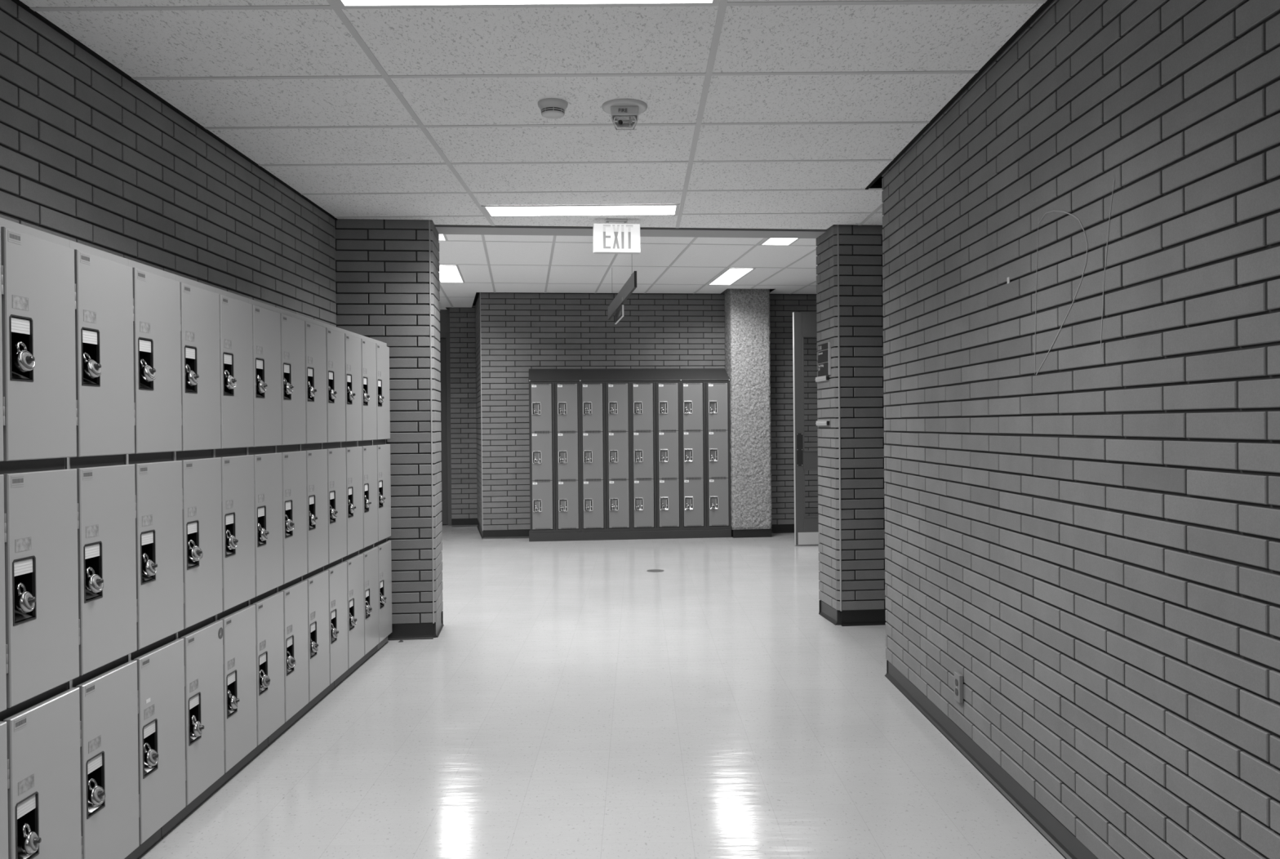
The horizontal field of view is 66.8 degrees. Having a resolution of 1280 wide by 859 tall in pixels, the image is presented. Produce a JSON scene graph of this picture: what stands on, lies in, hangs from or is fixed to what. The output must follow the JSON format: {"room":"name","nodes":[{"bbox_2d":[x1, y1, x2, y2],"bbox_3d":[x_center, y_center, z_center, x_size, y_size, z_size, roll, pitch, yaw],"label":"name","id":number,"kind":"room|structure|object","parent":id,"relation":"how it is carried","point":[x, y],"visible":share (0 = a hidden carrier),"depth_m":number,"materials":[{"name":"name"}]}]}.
{"room":"school corridor","nodes":[
{"label":"school corridor","id":0,"kind":"room"},
{"bbox_2d":[0,0,336,326],"bbox_3d":[-2.003,0.027,0.579,0.200,2.700,11.169,-1,0,0],"label":"wall","id":1,"kind":"structure","parent":0,"point":[89,157],"depth_m":3.72,"materials":[{"name":"grey brick"}]},
{"bbox_2d":[333,218,443,637],"bbox_3d":[-3.936,0.017,6.174,5.218,2.700,0.441,-1,0,-6],"label":"wall","id":2,"kind":"structure","parent":0,"point":[387,281],"depth_m":6.21,"materials":[{"name":"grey brick"}]},
{"bbox_2d":[387,610,444,639],"bbox_3d":[-3.921,1.318,6.180,5.224,0.098,0.451,-1,0,-6],"label":"baseboard","id":3,"kind":"structure","parent":2,"relation":"attached to","point":[407,631],"depth_m":6.22,"materials":[{"name":"black plastic"}]},
{"bbox_2d":[439,306,449,332],"bbox_3d":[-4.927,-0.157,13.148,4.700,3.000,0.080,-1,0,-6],"label":"wall recess header","id":4,"kind":"structure","parent":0,"point":[444,321],"depth_m":13.34,"materials":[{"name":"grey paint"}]},
{"bbox_2d":[439,332,452,525],"bbox_3d":[-3.188,-0.004,13.366,1.210,2.660,0.150,-1,0,-6],"label":"door","id":5,"kind":"structure","parent":4,"relation":"in","point":[444,341],"depth_m":13.43,"materials":[{"name":"grey paint"}]},
{"bbox_2d":[449,305,477,519],"bbox_3d":[-2.397,-0.181,13.231,0.350,3.000,0.160,-1,0,-6],"label":"wall","id":6,"kind":"structure","parent":0,"point":[462,320],"depth_m":13.15,"materials":[{"name":"grey brick"}]},
{"bbox_2d":[451,518,477,527],"bbox_3d":[-2.376,1.267,13.163,0.350,0.106,0.019,-1,0,-6],"label":"baseboard","id":7,"kind":"structure","parent":6,"relation":"attached to","point":[473,522],"depth_m":13.16,"materials":[{"name":"black plastic"}]},
{"bbox_2d":[475,292,482,528],"bbox_3d":[-2.007,-0.180,12.446,0.121,3.000,1.504,-1,0,-12],"label":"wall","id":8,"kind":"structure","parent":0,"point":[477,336],"depth_m":12.42,"materials":[{"name":"grey brick"}]},
{"bbox_2d":[476,520,484,538],"bbox_3d":[-2.049,1.270,12.441,0.019,0.101,1.504,-1,0,-12],"label":"baseboard","id":9,"kind":"structure","parent":8,"relation":"attached to","point":[478,526],"depth_m":12.43,"materials":[{"name":"black plastic"}]},
{"bbox_2d":[11,0,1053,229],"bbox_3d":[0.784,-1.360,0.890,5.802,0.069,12.189,-1,0,0],"label":"ceiling","id":10,"kind":"structure","parent":0,"point":[793,114],"depth_m":3.85,"materials":[{"name":"tile"}]},
{"bbox_2d":[333,0,719,8],"bbox_3d":[-0.347,-1.328,2.904,1.190,0.004,0.298,-1,0,0],"label":"recessed light","id":11,"kind":"object","parent":10,"relation":"in","point":[342,4],"visible":1,"depth_m":3.03,"materials":[{"name":"grey plastic"}]},
{"bbox_2d":[537,97,568,119],"bbox_3d":[-0.357,-1.312,3.983,0.124,0.054,0.124,-1,0,0],"label":"smoke detector","id":12,"kind":"object","parent":10,"relation":"attached to","point":[550,108],"visible":1,"depth_m":3.94,"materials":[{"name":"grey plastic"}]},
{"bbox_2d":[480,204,679,217],"bbox_3d":[-0.356,-1.343,5.960,1.190,0.004,0.298,-1,0,0],"label":"recessed light","id":13,"kind":"object","parent":10,"relation":"in","point":[623,209],"visible":1,"depth_m":5.95,"materials":[{"name":"grey plastic"}]},
{"bbox_2d":[592,218,640,253],"bbox_3d":[-0.150,-1.242,6.250,0.303,0.218,0.060,-1,0,-6],"label":"exit sign","id":14,"kind":"object","parent":10,"relation":"hanging from","point":[616,237],"visible":1,"depth_m":6.23,"materials":[{"name":"grey plastic"}]},
{"bbox_2d":[601,98,647,129],"bbox_3d":[-0.063,-1.295,4.029,0.190,0.092,0.190,-1,0,0],"label":"fire alarm strobe","id":15,"kind":"object","parent":10,"relation":"attached to","point":[624,113],"visible":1,"depth_m":3.99,"materials":[{"name":"grey plastic"}]},
{"bbox_2d":[141,524,1064,858],"bbox_3d":[-0.503,1.341,5.155,16.000,0.001,20.700,-1,0,0],"label":"floor","id":16,"kind":"structure","parent":0,"point":[571,699],"depth_m":4.22,"materials":[{"name":"tile"}]},
{"bbox_2d":[0,225,8,858],"bbox_3d":[-1.731,0.391,2.242,0.340,1.831,0.316,-1,0,0],"label":"locker","id":17,"kind":"object","parent":16,"relation":"on","point":[3,737],"visible":1,"depth_m":2.38,"materials":[{"name":"grey metal"}]},
{"bbox_2d":[0,217,81,858],"bbox_3d":[-1.732,0.389,2.554,0.340,1.831,0.316,-1,0,0],"label":"locker","id":18,"kind":"object","parent":16,"relation":"on","point":[42,714],"visible":0.99,"depth_m":2.54,"materials":[{"name":"grey metal"}]},
{"bbox_2d":[13,341,35,372],"bbox_3d":[-1.557,-0.185,2.462,0.043,0.078,0.054,0,0,6],"label":"padlock","id":19,"kind":"object","parent":18,"relation":"attached to","point":[24,360],"visible":1,"depth_m":2.45,"materials":[{"name":"silver metal"}]},
{"bbox_2d":[15,582,36,613],"bbox_3d":[-1.557,0.427,2.465,0.043,0.078,0.054,-1,0,-5],"label":"padlock","id":20,"kind":"object","parent":18,"relation":"attached to","point":[25,601],"visible":1,"depth_m":2.45,"materials":[{"name":"silver metal"}]},
{"bbox_2d":[20,822,41,854],"bbox_3d":[-1.548,1.040,2.472,0.041,0.079,0.054,-1,0,-11],"label":"padlock","id":21,"kind":"object","parent":18,"relation":"attached to","point":[29,842],"visible":1,"depth_m":2.46,"materials":[{"name":"silver metal"}]},
{"bbox_2d":[68,240,138,858],"bbox_3d":[-1.733,0.388,2.865,0.340,1.831,0.316,-1,0,0],"label":"locker","id":22,"kind":"object","parent":16,"relation":"on","point":[106,682],"visible":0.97,"depth_m":2.85,"materials":[{"name":"grey metal"}]},
{"bbox_2d":[82,351,101,378],"bbox_3d":[-1.567,-0.184,2.777,0.046,0.076,0.054,0,0,32],"label":"padlock","id":23,"kind":"object","parent":22,"relation":"attached to","point":[92,369],"visible":0.98,"depth_m":2.76,"materials":[{"name":"silver metal"}]},
{"bbox_2d":[85,566,103,593],"bbox_3d":[-1.557,0.430,2.771,0.046,0.076,0.054,-1,0,-30],"label":"padlock","id":24,"kind":"object","parent":22,"relation":"attached to","point":[94,583],"visible":1,"depth_m":2.76,"materials":[{"name":"silver metal"}]},
{"bbox_2d":[88,777,105,806],"bbox_3d":[-1.555,1.037,2.776,0.046,0.076,0.054,-1,0,-27],"label":"padlock","id":25,"kind":"object","parent":22,"relation":"attached to","point":[96,793],"visible":0.98,"depth_m":2.77,"materials":[{"name":"silver metal"}]},
{"bbox_2d":[127,258,186,844],"bbox_3d":[-1.734,0.386,3.177,0.340,1.831,0.316,-1,0,0],"label":"locker","id":26,"kind":"object","parent":16,"relation":"on","point":[159,655],"visible":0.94,"depth_m":3.16,"materials":[{"name":"grey metal"}]},
{"bbox_2d":[139,358,155,382],"bbox_3d":[-1.565,-0.188,3.087,0.048,0.075,0.054,-1,0,-35],"label":"padlock","id":27,"kind":"object","parent":26,"relation":"attached to","point":[148,373],"visible":0.98,"depth_m":3.07,"materials":[{"name":"silver metal"}]},
{"bbox_2d":[142,552,157,576],"bbox_3d":[-1.562,0.430,3.090,0.046,0.076,0.054,-1,0,-39],"label":"padlock","id":28,"kind":"object","parent":26,"relation":"attached to","point":[148,566],"visible":0.99,"depth_m":3.08,"materials":[{"name":"silver metal"}]},
{"bbox_2d":[143,742,159,767],"bbox_3d":[-1.558,1.035,3.091,0.046,0.076,0.054,-1,0,-29],"label":"padlock","id":29,"kind":"object","parent":26,"relation":"attached to","point":[151,756],"visible":0.99,"depth_m":3.08,"materials":[{"name":"silver metal"}]},
{"bbox_2d":[174,274,224,804],"bbox_3d":[-1.735,0.385,3.489,0.340,1.831,0.316,-1,0,0],"label":"locker","id":30,"kind":"object","parent":16,"relation":"on","point":[202,633],"visible":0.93,"depth_m":3.48,"materials":[{"name":"grey metal"}]},
{"bbox_2d":[186,364,199,386],"bbox_3d":[-1.565,-0.191,3.395,0.045,0.077,0.054,-1,0,-4],"label":"padlock","id":31,"kind":"object","parent":30,"relation":"attached to","point":[191,377],"visible":1,"depth_m":3.38,"materials":[{"name":"silver metal"}]},
{"bbox_2d":[187,539,202,561],"bbox_3d":[-1.559,0.425,3.404,0.054,0.077,0.046,-1,0,-44],"label":"padlock","id":32,"kind":"object","parent":30,"relation":"attached to","point":[194,553],"visible":1,"depth_m":3.39,"materials":[{"name":"silver metal"}]},
{"bbox_2d":[191,714,204,737],"bbox_3d":[-1.550,1.038,3.404,0.041,0.078,0.054,-1,0,-10],"label":"padlock","id":33,"kind":"object","parent":30,"relation":"attached to","point":[196,726],"visible":1,"depth_m":3.39,"materials":[{"name":"silver metal"}]},
{"bbox_2d":[214,287,257,773],"bbox_3d":[-1.736,0.383,3.800,0.340,1.831,0.316,-1,0,0],"label":"locker","id":34,"kind":"object","parent":16,"relation":"on","point":[237,616],"visible":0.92,"depth_m":3.79,"materials":[{"name":"grey metal"}]},
{"bbox_2d":[224,369,236,389],"bbox_3d":[-1.568,-0.191,3.712,0.046,0.077,0.054,0,0,37],"label":"padlock","id":35,"kind":"object","parent":34,"relation":"attached to","point":[229,381],"visible":0.99,"depth_m":3.70,"materials":[{"name":"silver metal"}]},
{"bbox_2d":[226,528,238,549],"bbox_3d":[-1.558,0.420,3.712,0.042,0.078,0.054,0,0,4],"label":"padlock","id":36,"kind":"object","parent":34,"relation":"attached to","point":[231,540],"visible":1,"depth_m":3.70,"materials":[{"name":"silver metal"}]},
{"bbox_2d":[227,689,239,709],"bbox_3d":[-1.557,1.034,3.719,0.046,0.077,0.054,-1,0,-16],"label":"padlock","id":37,"kind":"object","parent":34,"relation":"attached to","point":[233,701],"visible":0.96,"depth_m":3.70,"materials":[{"name":"silver metal"}]},
{"bbox_2d":[124,635,388,858],"bbox_3d":[-1.597,1.329,3.677,0.024,0.059,4.948,-1,0,0],"label":"plinth","id":38,"kind":"object","parent":16,"relation":"on","point":[144,848],"visible":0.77,"depth_m":3.85,"materials":[{"name":"grey"}]},
{"bbox_2d":[247,297,284,745],"bbox_3d":[-1.737,0.382,4.112,0.340,1.831,0.316,-1,0,0],"label":"locker","id":39,"kind":"object","parent":16,"relation":"on","point":[266,323],"visible":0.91,"depth_m":4.10,"materials":[{"name":"grey metal"}]},
{"bbox_2d":[256,374,267,393],"bbox_3d":[-1.564,-0.189,4.017,0.043,0.078,0.054,-1,0,-6],"label":"padlock","id":40,"kind":"object","parent":39,"relation":"attached to","point":[261,386],"visible":1,"depth_m":4.00,"materials":[{"name":"silver metal"}]},
{"bbox_2d":[257,522,269,541],"bbox_3d":[-1.562,0.424,4.027,0.045,0.077,0.054,-1,0,-6],"label":"padlock","id":41,"kind":"object","parent":39,"relation":"attached to","point":[262,533],"visible":0.99,"depth_m":4.01,"materials":[{"name":"silver metal"}]},
{"bbox_2d":[259,669,270,688],"bbox_3d":[-1.553,1.033,4.026,0.041,0.078,0.054,0,0,11],"label":"padlock","id":42,"kind":"object","parent":39,"relation":"attached to","point":[264,680],"visible":1,"depth_m":4.01,"materials":[{"name":"silver metal"}]},
{"bbox_2d":[275,307,308,722],"bbox_3d":[-1.738,0.380,4.424,0.340,1.831,0.316,-1,0,0],"label":"locker","id":43,"kind":"object","parent":16,"relation":"on","point":[295,589],"visible":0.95,"depth_m":4.41,"materials":[{"name":"grey metal"}]},
{"bbox_2d":[284,377,293,394],"bbox_3d":[-1.571,-0.194,4.334,0.046,0.076,0.054,0,0,31],"label":"padlock","id":44,"kind":"object","parent":43,"relation":"attached to","point":[288,389],"visible":0.98,"depth_m":4.32,"materials":[{"name":"silver metal"}]},
{"bbox_2d":[285,514,294,531],"bbox_3d":[-1.565,0.417,4.334,0.044,0.077,0.055,0,0,24],"label":"padlock","id":45,"kind":"object","parent":43,"relation":"attached to","point":[290,525],"visible":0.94,"depth_m":4.33,"materials":[{"name":"silver metal"}]},
{"bbox_2d":[287,650,295,668],"bbox_3d":[-1.562,1.029,4.335,0.046,0.076,0.054,-1,0,-16],"label":"padlock","id":46,"kind":"object","parent":43,"relation":"attached to","point":[291,660],"visible":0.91,"depth_m":4.33,"materials":[{"name":"silver metal"}]},
{"bbox_2d":[300,315,329,702],"bbox_3d":[-1.738,0.379,4.736,0.340,1.831,0.316,-1,0,0],"label":"locker","id":47,"kind":"object","parent":16,"relation":"on","point":[317,578],"visible":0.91,"depth_m":4.72,"materials":[{"name":"grey metal"}]},
{"bbox_2d":[307,381,316,397],"bbox_3d":[-1.569,-0.192,4.649,0.042,0.078,0.054,-1,0,-13],"label":"padlock","id":48,"kind":"object","parent":47,"relation":"attached to","point":[312,391],"visible":1,"depth_m":4.63,"materials":[{"name":"silver metal"}]},
{"bbox_2d":[309,510,317,524],"bbox_3d":[-1.564,0.420,4.644,0.045,0.077,0.055,-1,0,-11],"label":"padlock","id":49,"kind":"object","parent":47,"relation":"attached to","point":[312,518],"visible":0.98,"depth_m":4.62,"materials":[{"name":"silver metal"}]},
{"bbox_2d":[311,638,318,653],"bbox_3d":[-1.563,1.031,4.646,0.048,0.075,0.054,0,0,35],"label":"padlock","id":50,"kind":"object","parent":47,"relation":"attached to","point":[314,648],"visible":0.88,"depth_m":4.63,"materials":[{"name":"silver metal"}]},
{"bbox_2d":[322,322,347,684],"bbox_3d":[-1.739,0.377,5.047,0.340,1.831,0.316,-1,0,0],"label":"locker","id":51,"kind":"object","parent":16,"relation":"on","point":[335,337],"visible":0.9,"depth_m":5.04,"materials":[{"name":"grey metal"}]},
{"bbox_2d":[328,385,337,399],"bbox_3d":[-1.573,-0.191,4.958,0.048,0.076,0.053,0,0,29],"label":"padlock","id":52,"kind":"object","parent":51,"relation":"attached to","point":[331,393],"visible":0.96,"depth_m":4.94,"materials":[{"name":"silver metal"}]},
{"bbox_2d":[329,504,337,519],"bbox_3d":[-1.570,0.419,4.962,0.048,0.076,0.053,-1,0,-34],"label":"padlock","id":53,"kind":"object","parent":51,"relation":"attached to","point":[333,513],"visible":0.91,"depth_m":4.95,"materials":[{"name":"silver metal"}]},
{"bbox_2d":[331,622,338,638],"bbox_3d":[-1.559,1.028,4.958,0.042,0.078,0.054,-1,0,0],"label":"padlock","id":54,"kind":"object","parent":51,"relation":"attached to","point":[335,633],"visible":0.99,"depth_m":4.95,"materials":[{"name":"silver metal"}]},
{"bbox_2d":[341,328,364,668],"bbox_3d":[-1.740,0.376,5.359,0.340,1.831,0.316,-1,0,0],"label":"locker","id":55,"kind":"object","parent":16,"relation":"on","point":[353,347],"visible":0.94,"depth_m":5.35,"materials":[{"name":"grey metal"}]},
{"bbox_2d":[346,386,355,400],"bbox_3d":[-1.565,-0.196,5.269,0.043,0.078,0.054,-1,0,-6],"label":"padlock","id":56,"kind":"object","parent":55,"relation":"attached to","point":[351,396],"visible":1,"depth_m":5.25,"materials":[{"name":"silver metal"}]},
{"bbox_2d":[348,498,355,513],"bbox_3d":[-1.562,0.417,5.270,0.043,0.078,0.054,-1,0,-15],"label":"padlock","id":57,"kind":"object","parent":55,"relation":"attached to","point":[351,507],"visible":0.99,"depth_m":5.25,"materials":[{"name":"silver metal"}]},
{"bbox_2d":[349,612,357,626],"bbox_3d":[-1.559,1.029,5.267,0.045,0.077,0.056,0,0,25],"label":"padlock","id":58,"kind":"object","parent":55,"relation":"attached to","point":[353,620],"visible":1,"depth_m":5.25,"materials":[{"name":"silver metal"}]},
{"bbox_2d":[357,333,378,655],"bbox_3d":[-1.741,0.374,5.671,0.340,1.831,0.316,-1,0,0],"label":"locker","id":59,"kind":"object","parent":16,"relation":"on","point":[369,421],"visible":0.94,"depth_m":5.67,"materials":[{"name":"grey metal"}]},
{"bbox_2d":[363,388,369,402],"bbox_3d":[-1.573,-0.195,5.577,0.044,0.078,0.054,0,0,11],"label":"padlock","id":60,"kind":"object","parent":59,"relation":"attached to","point":[366,395],"visible":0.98,"depth_m":5.57,"materials":[{"name":"silver metal"}]},
{"bbox_2d":[364,494,371,507],"bbox_3d":[-1.566,0.414,5.587,0.041,0.078,0.054,-1,0,-14],"label":"padlock","id":61,"kind":"object","parent":59,"relation":"attached to","point":[367,502],"visible":0.96,"depth_m":5.57,"materials":[{"name":"silver metal"}]},
{"bbox_2d":[365,600,372,614],"bbox_3d":[-1.561,1.025,5.585,0.041,0.079,0.054,0,0,15],"label":"padlock","id":62,"kind":"object","parent":59,"relation":"attached to","point":[368,608],"visible":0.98,"depth_m":5.58,"materials":[{"name":"silver metal"}]},
{"bbox_2d":[373,338,391,642],"bbox_3d":[-1.742,0.373,5.982,0.340,1.831,0.316,-1,0,0],"label":"locker","id":63,"kind":"object","parent":16,"relation":"on","point":[383,410],"visible":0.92,"depth_m":5.97,"materials":[{"name":"grey metal"}]},
{"bbox_2d":[377,393,384,403],"bbox_3d":[-1.576,-0.195,5.889,0.046,0.075,0.055,0,0,17],"label":"padlock","id":64,"kind":"object","parent":63,"relation":"attached to","point":[380,397],"visible":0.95,"depth_m":5.87,"materials":[{"name":"silver metal"}]},
{"bbox_2d":[379,492,385,503],"bbox_3d":[-1.567,0.412,5.897,0.045,0.078,0.054,-1,0,-5],"label":"padlock","id":65,"kind":"object","parent":63,"relation":"attached to","point":[382,498],"visible":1,"depth_m":5.88,"materials":[{"name":"silver metal"}]},
{"bbox_2d":[380,591,386,604],"bbox_3d":[-1.564,1.023,5.898,0.046,0.075,0.055,-1,0,-26],"label":"padlock","id":66,"kind":"object","parent":63,"relation":"attached to","point":[383,599],"visible":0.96,"depth_m":5.88,"materials":[{"name":"silver metal"}]},
{"bbox_2d":[528,381,581,533],"bbox_3d":[-1.018,0.325,11.611,0.600,1.784,0.334,-1,0,-6],"label":"locker","id":67,"kind":"object","parent":16,"relation":"on","point":[553,434],"visible":1,"depth_m":11.46,"materials":[{"name":"grey metal"}]},
{"bbox_2d":[579,381,631,532],"bbox_3d":[-0.420,0.319,11.673,0.600,1.784,0.334,-1,0,-6],"label":"locker","id":68,"kind":"object","parent":16,"relation":"on","point":[605,434],"visible":1,"depth_m":11.52,"materials":[{"name":"grey metal"}]},
{"bbox_2d":[528,528,731,541],"bbox_3d":[-0.119,1.258,11.708,2.416,0.097,0.335,-1,0,-6],"label":"plinth","id":69,"kind":"object","parent":16,"relation":"on","point":[711,533],"visible":0.86,"depth_m":11.54,"materials":[{"name":"grey paint"}]},
{"bbox_2d":[646,568,663,572],"bbox_3d":[0.143,1.315,9.047,0.160,0.004,0.160,-1,0,0],"label":"floor drain","id":70,"kind":"object","parent":16,"relation":"on","point":[651,570],"visible":1,"depth_m":9.02,"materials":[{"name":"grey metal"}]},
{"bbox_2d":[630,380,681,530],"bbox_3d":[0.177,0.314,11.736,0.600,1.784,0.334,-1,0,-6],"label":"locker","id":71,"kind":"object","parent":16,"relation":"on","point":[655,482],"visible":1,"depth_m":11.58,"materials":[{"name":"grey metal"}]},
{"bbox_2d":[680,380,731,529],"bbox_3d":[0.775,0.308,11.798,0.600,1.784,0.334,-1,0,-6],"label":"locker","id":72,"kind":"object","parent":16,"relation":"on","point":[704,433],"visible":1,"depth_m":11.64,"materials":[{"name":"grey metal"}]},
{"bbox_2d":[528,368,729,381],"bbox_3d":[-0.131,-0.661,11.700,2.404,0.171,0.337,-1,0,-6],"label":"hood","id":73,"kind":"object","parent":72,"relation":"on","point":[620,374],"visible":0.95,"depth_m":11.68,"materials":[{"name":"grey paint"}]},
{"bbox_2d":[731,528,771,537],"bbox_3d":[1.329,1.244,11.827,0.470,0.098,0.391,-1,0,-6],"label":"baseboard","id":74,"kind":"structure","parent":16,"relation":"on","point":[740,533],"depth_m":11.63,"materials":[{"name":"black plastic"}]},
{"bbox_2d":[724,288,772,529],"bbox_3d":[1.313,-0.257,11.818,0.497,2.900,0.417,-1,0,-6],"label":"column stone","id":75,"kind":"structure","parent":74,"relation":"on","point":[747,311],"depth_m":11.62,"materials":[{"name":"grey stone"}]},
{"bbox_2d":[792,311,819,545],"bbox_3d":[2.219,-0.014,10.841,1.020,2.583,0.053,-1,0,-6],"label":"door","id":76,"kind":"structure","parent":16,"relation":"on","point":[804,323],"depth_m":10.77,"materials":[{"name":"grey paint"}]},
{"bbox_2d":[438,234,817,309],"bbox_3d":[-2.002,-1.660,10.040,10.300,0.054,7.060,-1,0,-6],"label":"ceiling","id":77,"kind":"structure","parent":0,"point":[544,264],"depth_m":9.78,"materials":[{"name":"tile"}]},
{"bbox_2d":[439,234,448,240],"bbox_3d":[-1.724,-1.623,7.767,0.285,0.004,1.185,-1,0,-7],"label":"recessed light","id":78,"kind":"object","parent":77,"relation":"in","point":[442,237],"visible":0.17,"depth_m":8.24,"materials":[{"name":"grey plastic"}]},
{"bbox_2d":[439,264,465,282],"bbox_3d":[-2.019,-1.632,10.219,0.285,0.004,1.185,-1,0,-7],"label":"recessed light","id":79,"kind":"object","parent":77,"relation":"in","point":[447,273],"visible":0.66,"depth_m":10.24,"materials":[{"name":"grey plastic"}]},
{"bbox_2d":[608,271,636,319],"bbox_3d":[-0.185,-1.404,9.090,0.023,0.489,2.431,-1,0,-7],"label":"sign","id":80,"kind":"object","parent":77,"relation":"hanging from","point":[630,285],"visible":0.96,"depth_m":8.74,"materials":[{"name":"grey"}]},
{"bbox_2d":[614,304,623,324],"bbox_3d":[-0.197,-1.095,9.166,0.015,0.131,0.720,-1,0,-7],"label":"plate","id":81,"kind":"object","parent":80,"relation":"hanging from","point":[619,314],"visible":1,"depth_m":9.11,"materials":[{"name":"grey metal"}]},
{"bbox_2d":[706,267,755,284],"bbox_3d":[0.981,-1.661,10.580,0.285,0.004,1.185,-1,0,-7],"label":"recessed light","id":82,"kind":"object","parent":77,"relation":"in","point":[730,276],"visible":1,"depth_m":10.53,"materials":[{"name":"grey plastic"}]},
{"bbox_2d":[759,237,799,245],"bbox_3d":[1.276,-1.652,8.128,0.285,0.004,1.185,-1,0,-7],"label":"recessed light","id":83,"kind":"object","parent":77,"relation":"in","point":[769,241],"visible":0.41,"depth_m":8.56,"materials":[{"name":"grey plastic"}]},
{"bbox_2d":[435,224,826,238],"bbox_3d":[-0.050,-1.544,6.672,2.680,0.388,0.245,-1,0,-6],"label":"ceiling beam","id":84,"kind":"structure","parent":0,"point":[442,228],"depth_m":6.64,"materials":[{"name":"grey paint"}]},
{"bbox_2d":[480,291,819,530],"bbox_3d":[0.515,-0.201,12.047,4.903,3.001,0.202,-1,0,-6],"label":"wall","id":85,"kind":"structure","parent":0,"point":[520,332],"depth_m":11.84,"materials":[{"name":"grey brick"}]},
{"bbox_2d":[482,524,794,539],"bbox_3d":[0.540,1.249,11.959,4.900,0.101,0.019,-1,0,-6],"label":"baseboard","id":86,"kind":"structure","parent":85,"relation":"attached to","point":[508,534],"depth_m":11.75,"materials":[{"name":"black plastic"}]},
{"bbox_2d":[816,224,886,625],"bbox_3d":[2.427,-0.043,6.838,2.286,2.700,0.441,-1,0,-6],"label":"wall","id":87,"kind":"structure","parent":0,"point":[851,519],"depth_m":6.53,"materials":[{"name":"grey brick"}]},
{"bbox_2d":[814,375,829,382],"bbox_3d":[1.270,-0.354,6.778,0.024,0.033,0.262,-1,0,-6],"label":"rail","id":88,"kind":"object","parent":87,"relation":"attached to","point":[823,378],"visible":1,"depth_m":6.74,"materials":[{"name":"silver metal"}]},
{"bbox_2d":[815,420,829,425],"bbox_3d":[1.273,-0.044,6.772,0.023,0.033,0.262,-1,0,-6],"label":"rail","id":89,"kind":"object","parent":87,"relation":"attached to","point":[818,422],"visible":1,"depth_m":6.74,"materials":[{"name":"silver metal"}]},
{"bbox_2d":[817,342,831,377],"bbox_3d":[1.277,-0.483,6.739,0.014,0.222,0.280,-1,0,-6],"label":"room sign","id":90,"kind":"object","parent":87,"relation":"attached to","point":[824,349],"visible":1,"depth_m":6.71,"materials":[{"name":"grey plastic"}]},
{"bbox_2d":[818,600,886,626],"bbox_3d":[2.436,1.258,6.845,2.292,0.098,0.451,-1,0,-6],"label":"baseboard","id":91,"kind":"structure","parent":87,"relation":"attached to","point":[875,617],"depth_m":6.54,"materials":[{"name":"black plastic"}]},
{"bbox_2d":[883,174,889,649],"bbox_3d":[1.456,-0.057,5.193,0.286,2.760,0.050,-1,0,0],"label":"wall","id":92,"kind":"structure","parent":0,"point":[885,175],"depth_m":5.19,"materials":[{"name":"grey brick"}]},
{"bbox_2d":[881,0,1279,858],"bbox_3d":[1.463,-0.033,0.111,0.282,2.761,10.214,-1,0,0],"label":"wall","id":93,"kind":"structure","parent":0,"point":[1082,257],"depth_m":2.75,"materials":[{"name":"grey brick"}]},
{"bbox_2d":[954,671,963,703],"bbox_3d":[1.314,1.063,4.007,0.018,0.114,0.072,-1,0,0],"label":"wall outlet","id":94,"kind":"object","parent":93,"relation":"attached to","point":[958,677],"visible":1,"depth_m":3.98,"materials":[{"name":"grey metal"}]},
{"bbox_2d":[884,660,1097,858],"bbox_3d":[1.340,1.306,0.117,0.019,0.086,10.214,-1,0,0],"label":"baseboard","id":95,"kind":"structure","parent":93,"relation":"attached to","point":[1061,838],"depth_m":3.62,"materials":[{"name":"black plastic"}]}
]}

